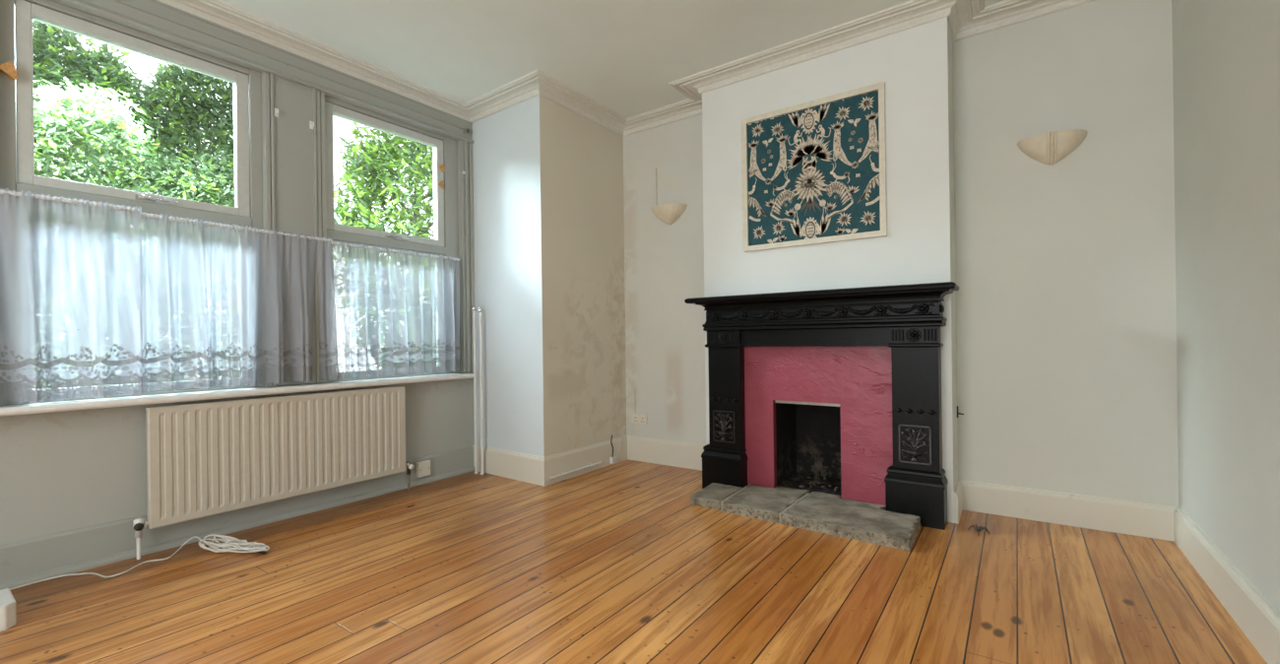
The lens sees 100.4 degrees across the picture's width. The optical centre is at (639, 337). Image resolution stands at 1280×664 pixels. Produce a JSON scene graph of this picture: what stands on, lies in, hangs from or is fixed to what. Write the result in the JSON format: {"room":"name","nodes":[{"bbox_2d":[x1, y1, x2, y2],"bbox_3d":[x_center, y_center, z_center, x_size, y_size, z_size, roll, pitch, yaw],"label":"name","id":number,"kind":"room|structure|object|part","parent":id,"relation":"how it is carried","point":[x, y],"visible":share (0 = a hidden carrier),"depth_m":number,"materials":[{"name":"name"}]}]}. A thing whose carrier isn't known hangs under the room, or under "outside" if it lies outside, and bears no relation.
{"room":"living room","nodes":[
{"label":"living room","id":0,"kind":"room"},
{"bbox_2d":[0,0,474,544],"bbox_3d":[-2.321,-0.320,2.524,0.150,2.605,3.547,-1,0,35],"label":"wall","id":1,"kind":"structure","parent":0,"point":[68,470],"depth_m":2.32,"materials":[{"name":"paint"}]},
{"bbox_2d":[0,0,264,404],"bbox_3d":[-2.315,-0.568,2.509,0.122,1.700,0.910,-1,0,35],"label":"window","id":2,"kind":"structure","parent":1,"relation":"in","point":[17,138],"depth_m":2.38,"materials":[{"name":"paint"}]},
{"bbox_2d":[0,61,18,81],"bbox_3d":[-2.524,-1.071,2.125,0.030,0.072,0.056,-1,0,35],"label":"wedge","id":3,"kind":"object","parent":2,"relation":"attached to","point":[8,68],"visible":1,"depth_m":2.12,"materials":[{"name":"orange wood"}]},
{"bbox_3d":[-2.321,-1.009,2.505,0.057,0.750,0.802,-1,0,35],"label":"sash","id":4,"kind":"part","parent":2,"relation":"part of","materials":[{"name":"white wood"}]},
{"bbox_3d":[-2.321,-0.163,2.512,0.060,0.830,0.810,-1,0,35],"label":"sash","id":5,"kind":"part","parent":2,"relation":"part of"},
{"bbox_3d":[-2.266,-0.652,2.500,0.030,0.022,0.145,-1,0,35],"label":"handle","id":6,"kind":"part","parent":2,"relation":"part of","materials":[{"name":"silver metal"}]},
{"bbox_2d":[0,446,474,589],"bbox_3d":[-2.226,0.895,2.467,0.042,0.172,3.547,-1,0,35],"label":"baseboard","id":7,"kind":"structure","parent":1,"relation":"attached to","point":[24,561],"depth_m":2.47,"materials":[{"name":"paint"}]},
{"bbox_2d":[0,372,474,416],"bbox_3d":[-2.238,0.280,2.419,0.152,0.034,3.462,-1,0,35],"label":"window sill","id":8,"kind":"structure","parent":1,"relation":"attached to","point":[87,404],"depth_m":2.53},
{"bbox_2d":[0,136,474,405],"bbox_3d":[-1.930,-0.593,2.918,0.038,1.700,2.446,-1,0,35],"label":"trim","id":9,"kind":"structure","parent":1,"relation":"attached to","point":[466,148],"depth_m":3.86,"materials":[{"name":"paint"}]},
{"bbox_2d":[54,0,474,143],"bbox_3d":[-2.256,-1.491,2.467,0.046,0.153,3.546,-1,0,35],"label":"trim","id":10,"kind":"structure","parent":1,"relation":"attached to","point":[154,17],"depth_m":2.83,"materials":[{"name":"paint"}]},
{"bbox_2d":[132,385,414,559],"bbox_3d":[-1.876,0.642,2.902,0.110,0.666,1.327,-1,0,35],"label":"radiator","id":11,"kind":"object","parent":1,"relation":"attached to","point":[211,458],"visible":1,"depth_m":2.74,"materials":[{"name":"metal"}]},
{"bbox_2d":[273,108,278,117],"bbox_3d":[-1.957,-1.218,2.874,0.031,0.044,0.020,-1,0,35],"label":"curtain hook","id":12,"kind":"object","parent":1,"relation":"attached to","point":[276,110],"visible":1,"depth_m":2.87,"materials":[{"name":"white plastic"}]},
{"bbox_2d":[262,71,328,385],"bbox_3d":[-1.904,-0.583,2.965,0.028,1.680,0.308,-1,0,35],"label":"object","id":13,"kind":"structure","parent":1,"relation":"attached to","point":[294,154],"depth_m":2.96,"materials":[{"name":"paint"}]},
{"bbox_2d":[309,121,314,129],"bbox_3d":[-1.855,-1.208,3.018,0.031,0.044,0.020,-1,0,35],"label":"curtain hook","id":14,"kind":"object","parent":1,"relation":"attached to","point":[311,123],"visible":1,"depth_m":3.02,"materials":[{"name":"white plastic"}]},
{"bbox_2d":[324,95,460,382],"bbox_3d":[-1.609,-0.577,3.508,0.122,1.700,0.920,-1,0,35],"label":"window","id":15,"kind":"structure","parent":1,"relation":"in","point":[445,242],"depth_m":3.55,"materials":[{"name":"paint"}]},
{"bbox_3d":[-1.641,-1.017,3.466,0.057,0.750,0.796,-1,0,35],"label":"sash","id":16,"kind":"part","parent":15,"relation":"part of","materials":[{"name":"white wood"}]},
{"bbox_3d":[-1.641,-0.171,3.473,0.060,0.830,0.804,-1,0,35],"label":"sash","id":17,"kind":"part","parent":15,"relation":"part of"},
{"bbox_3d":[-1.579,-0.660,3.471,0.030,0.022,0.145,-1,0,35],"label":"handle","id":18,"kind":"part","parent":15,"relation":"part of","materials":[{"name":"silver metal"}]},
{"bbox_2d":[437,164,445,171],"bbox_3d":[-1.397,-1.199,3.748,0.020,0.052,0.052,-1,0,35],"label":"wedge","id":19,"kind":"object","parent":15,"relation":"attached to","point":[441,167],"visible":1,"depth_m":3.74,"materials":[{"name":"wood"}]},
{"bbox_2d":[438,180,444,189],"bbox_3d":[-1.399,-1.081,3.750,0.012,0.060,0.040,-1,0,35],"label":"wedge","id":20,"kind":"object","parent":15,"relation":"attached to","point":[440,183],"visible":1,"depth_m":3.75,"materials":[{"name":"wood"}]},
{"bbox_2d":[415,459,430,477],"bbox_3d":[-1.443,0.870,3.550,0.036,0.098,0.090,-1,0,35],"label":"junction box","id":21,"kind":"object","parent":1,"relation":"attached to","point":[422,468],"visible":1,"depth_m":3.53,"materials":[{"name":"plastic"}]},
{"bbox_2d":[471,95,626,456],"bbox_3d":[-0.702,-0.341,4.170,0.892,2.605,1.053,-1,0,35],"label":"wall","id":22,"kind":"structure","parent":0,"point":[548,220],"depth_m":3.73,"materials":[{"name":"paint"}]},
{"bbox_2d":[548,460,602,479],"bbox_3d":[-0.440,0.912,3.690,0.023,0.024,0.534,-1,0,35],"label":"pipe","id":23,"kind":"object","parent":22,"relation":"attached to","point":[600,462],"visible":1,"depth_m":3.66,"materials":[{"name":"white metal"}]},
{"bbox_2d":[609,435,622,463],"bbox_3d":[-0.180,0.840,4.067,0.047,0.206,0.163,-1,0,35],"label":"cable box","id":24,"kind":"object","parent":22,"relation":"attached to","point":[613,459],"visible":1,"depth_m":4.02,"materials":[{"name":"plastic"}]},
{"bbox_2d":[156,0,1096,136],"bbox_3d":[-0.776,-1.616,1.256,3.865,0.056,5.579,-1,0,35],"label":"trim","id":25,"kind":"structure","parent":22,"relation":"attached to","point":[966,18],"depth_m":3.06,"materials":[{"name":"paint"}]},
{"bbox_2d":[220,0,1005,118],"bbox_3d":[-0.777,-1.704,1.256,4.165,0.120,5.879,-1,0,35],"label":"ceiling","id":26,"kind":"structure","parent":0,"point":[623,55],"depth_m":2.89,"materials":[{"name":"paint"}]},
{"bbox_2d":[0,458,1267,663],"bbox_3d":[-0.741,1.021,1.254,4.165,0.120,5.879,-1,0,35],"label":"floor","id":27,"kind":"structure","parent":0,"point":[613,563],"depth_m":2.00,"materials":[{"name":"brown wood"}]},
{"bbox_2d":[0,587,16,631],"bbox_3d":[-2.291,0.939,1.719,0.200,0.085,0.350,-1,0,35],"label":"wood block","id":28,"kind":"object","parent":27,"relation":"on","point":[8,618],"visible":1,"depth_m":1.80,"materials":[{"name":"white wood"}]},
{"bbox_2d":[8,533,269,589],"bbox_3d":[-2.135,0.949,2.357,0.884,0.061,0.308,-1,0,-24],"label":"cable","id":29,"kind":"object","parent":27,"relation":"on","point":[242,545],"visible":0.98,"depth_m":2.41,"materials":[{"name":"plastic"}]},
{"bbox_2d":[471,305,478,473],"bbox_3d":[-1.177,0.369,3.805,0.036,1.199,0.036,-1,0,35],"label":"vertical pipe","id":30,"kind":"object","parent":27,"relation":"on","point":[474,308],"visible":1,"depth_m":3.80,"materials":[{"name":"silver metal"}]},
{"bbox_2d":[477,307,484,474],"bbox_3d":[-1.127,0.375,3.778,0.036,1.184,0.036,-1,0,35],"label":"vertical pipe","id":31,"kind":"object","parent":27,"relation":"on","point":[480,309],"visible":1,"depth_m":3.77,"materials":[{"name":"silver metal"}]},
{"bbox_2d":[690,482,742,510],"bbox_3d":[0.447,0.920,3.115,0.219,0.052,0.329,-1,0,35],"label":"hearth stone","id":32,"kind":"object","parent":27,"relation":"on","point":[711,496],"visible":0.78,"depth_m":3.04,"materials":[{"name":"grey stone"}]},
{"bbox_2d":[720,483,751,510],"bbox_3d":[0.562,0.919,3.092,0.014,0.050,0.408,-1,0,33],"label":"joint","id":33,"kind":"object","parent":27,"relation":"on","point":[723,500],"visible":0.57,"depth_m":3.00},
{"bbox_2d":[721,484,809,522],"bbox_3d":[0.709,0.916,3.003,0.356,0.053,0.491,-1,0,35],"label":"hearth stone","id":34,"kind":"object","parent":27,"relation":"on","point":[762,502],"visible":0.86,"depth_m":2.91,"materials":[{"name":"grey stone"}]},
{"bbox_2d":[684,281,959,529],"bbox_3d":[1.055,0.339,3.156,1.467,1.198,0.592,-1,0,35],"label":"fireplace","id":35,"kind":"object","parent":27,"relation":"on","point":[844,385],"visible":1,"depth_m":2.95,"materials":[{"name":"black metal"}]},
{"bbox_2d":[778,493,809,523],"bbox_3d":[0.840,0.916,2.883,0.014,0.050,0.427,-1,0,36],"label":"joint","id":36,"kind":"object","parent":35,"relation":"attached to","point":[803,496],"visible":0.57,"depth_m":2.81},
{"bbox_3d":[1.005,0.474,3.059,0.905,0.930,0.045,-1,0,35],"label":"plaster panel","id":37,"kind":"part","parent":35,"relation":"part of","materials":[{"name":"pink paint"}]},
{"bbox_2d":[798,473,841,491],"bbox_3d":[1.113,0.881,3.237,0.261,0.039,0.301,-1,0,35],"label":"rubble","id":38,"kind":"object","parent":35,"relation":"in","point":[816,476],"visible":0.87,"depth_m":3.21,"materials":[{"name":"black stone"}]},
{"bbox_2d":[684,281,959,304],"bbox_3d":[0.937,-0.242,3.001,1.467,0.032,0.210,-1,0,35],"label":"mantel shelf","id":39,"kind":"object","parent":35,"relation":"attached to","point":[945,288],"depth_m":2.83,"materials":[{"name":"black wood"}]},
{"bbox_3d":[0.973,-0.163,3.023,1.292,0.132,0.134,-1,0,35],"label":"frieze panel","id":40,"kind":"part","parent":35,"relation":"part of","materials":[{"name":"black metal"}]},
{"bbox_3d":[0.960,-0.205,3.005,1.384,0.048,0.178,-1,0,35],"label":"cove moulding","id":41,"kind":"part","parent":35,"relation":"part of","materials":[{"name":"black metal"}]},
{"bbox_3d":[0.971,-0.074,3.019,1.320,0.046,0.144,-1,0,35],"label":"bead moulding","id":42,"kind":"part","parent":35,"relation":"part of","materials":[{"name":"black metal"}]},
{"bbox_2d":[780,491,922,551],"bbox_3d":[1.090,0.910,2.718,0.595,0.055,0.517,-1,0,35],"label":"hearth stone","id":43,"kind":"object","parent":27,"relation":"on","point":[822,512],"visible":1,"depth_m":2.61,"materials":[{"name":"grey stone"}]},
{"bbox_2d":[967,523,990,534],"bbox_3d":[1.624,0.916,2.554,0.109,0.030,0.094,-1,0,-24],"label":"tuft","id":44,"kind":"object","parent":27,"relation":"on","point":[976,525],"visible":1,"depth_m":2.56,"materials":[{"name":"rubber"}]},
{"bbox_2d":[702,16,958,522],"bbox_3d":[1.073,-0.364,3.204,1.400,2.605,0.281,-1,0,35],"label":"wall","id":45,"kind":"structure","parent":0,"point":[915,65],"depth_m":2.87,"materials":[{"name":"beige paint"}]},
{"bbox_2d":[741,81,887,252],"bbox_3d":[0.975,-0.951,3.081,0.822,0.819,0.024,-1,0,35],"label":"framed print","id":46,"kind":"object","parent":45,"relation":"attached to","point":[813,171],"visible":1,"depth_m":3.06,"materials":[{"name":"teal fabric"}]},
{"bbox_2d":[622,0,1178,506],"bbox_3d":[1.198,-0.366,3.380,3.123,2.605,0.150,-1,0,35],"label":"wall","id":47,"kind":"structure","parent":0,"point":[1066,308],"depth_m":2.69,"materials":[{"name":"paint"}]},
{"bbox_2d":[473,435,705,486],"bbox_3d":[-0.317,0.865,3.838,1.823,0.184,0.746,-1,0,-2],"label":"baseboard","id":48,"kind":"structure","parent":47,"relation":"attached to","point":[528,468],"depth_m":3.82,"materials":[{"name":"white wood"}]},
{"bbox_2d":[631,412,647,424],"bbox_3d":[-0.006,0.625,4.138,0.150,0.080,0.016,-1,0,35],"label":"double socket","id":49,"kind":"object","parent":47,"relation":"attached to","point":[636,417],"visible":1,"depth_m":4.13,"materials":[{"name":"beige plastic"}]},
{"bbox_2d":[655,167,657,204],"bbox_3d":[0.127,-1.147,4.036,0.007,0.285,0.004,-1,0,35],"label":"cable","id":50,"kind":"object","parent":47,"relation":"attached to","point":[656,167],"visible":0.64,"depth_m":4.04,"materials":[{"name":"beige plastic"}]},
{"bbox_2d":[651,202,687,225],"bbox_3d":[0.193,-0.909,3.925,0.296,0.138,0.112,-1,0,35],"label":"wall light","id":51,"kind":"object","parent":47,"relation":"attached to","point":[669,213],"visible":1,"depth_m":3.89,"materials":[{"name":"ceramic"}]},
{"bbox_2d":[1017,128,1087,165],"bbox_3d":[2.030,-0.933,2.626,0.280,0.139,0.114,-1,0,35],"label":"wall light","id":52,"kind":"object","parent":47,"relation":"attached to","point":[1050,148],"visible":1,"depth_m":2.61,"materials":[{"name":"ceramic"}]},
{"bbox_2d":[1171,0,1279,613],"bbox_3d":[0.880,-0.364,0.097,0.150,2.605,5.879,-1,0,35],"label":"wall","id":53,"kind":"structure","parent":0,"point":[1226,53],"depth_m":1.80,"materials":[{"name":"beige paint"}]},
{"bbox_2d":[953,479,1279,663],"bbox_3d":[0.484,0.867,0.388,0.861,0.155,5.579,-1,0,35],"label":"baseboard","id":54,"kind":"structure","parent":53,"relation":"attached to","point":[1254,615],"depth_m":2.46,"materials":[{"name":"white wood"}]},
{"label":"outside","id":55,"kind":"structure","parent":0,"visible":0},
{"bbox_3d":[-7.277,1.426,7.606,13.850,0.150,22.000,-1,0,35],"label":"ground","id":56,"kind":"structure","parent":55,"visible":0},
{"bbox_2d":[32,19,234,387],"bbox_3d":[-5.330,-1.029,4.492,1.700,4.986,4.408,-1,0,35],"label":"tree","id":57,"kind":"object","parent":56,"relation":"on","point":[136,128],"visible":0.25,"depth_m":4.79,"materials":[{"name":"green plant"}]},
{"bbox_2d":[333,122,436,367],"bbox_3d":[-2.541,-0.959,6.859,1.766,4.503,2.989,-1,0,35],"label":"tree","id":58,"kind":"object","parent":56,"relation":"on","point":[372,163],"visible":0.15,"depth_m":6.01,"materials":[{"name":"green plant"}]},
{"bbox_3d":[-2.225,-0.561,2.468,0.036,0.045,3.238,-1,0,35],"label":"wire","id":59,"kind":"object","parent":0,"visible":0},
{"bbox_2d":[0,187,142,403],"bbox_3d":[-2.681,-0.160,1.774,0.095,0.845,1.531,-1,0,35],"label":"curtain","id":60,"kind":"object","parent":59,"relation":"hanging from","point":[66,267],"visible":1,"depth_m":2.23,"materials":[{"name":"white fabric"}]},
{"bbox_2d":[138,211,338,392],"bbox_3d":[-2.013,-0.166,2.740,0.100,0.820,0.863,-1,0,35],"label":"curtain","id":61,"kind":"object","parent":59,"relation":"hanging from","point":[216,294],"visible":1,"depth_m":2.69,"materials":[{"name":"white fabric"}]},
{"bbox_2d":[328,240,459,379],"bbox_3d":[-1.530,-0.166,3.419,0.095,0.805,0.879,-1,0,35],"label":"curtain","id":62,"kind":"object","parent":59,"relation":"hanging from","point":[396,310],"visible":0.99,"depth_m":3.39,"materials":[{"name":"white fabric"}]}
]}

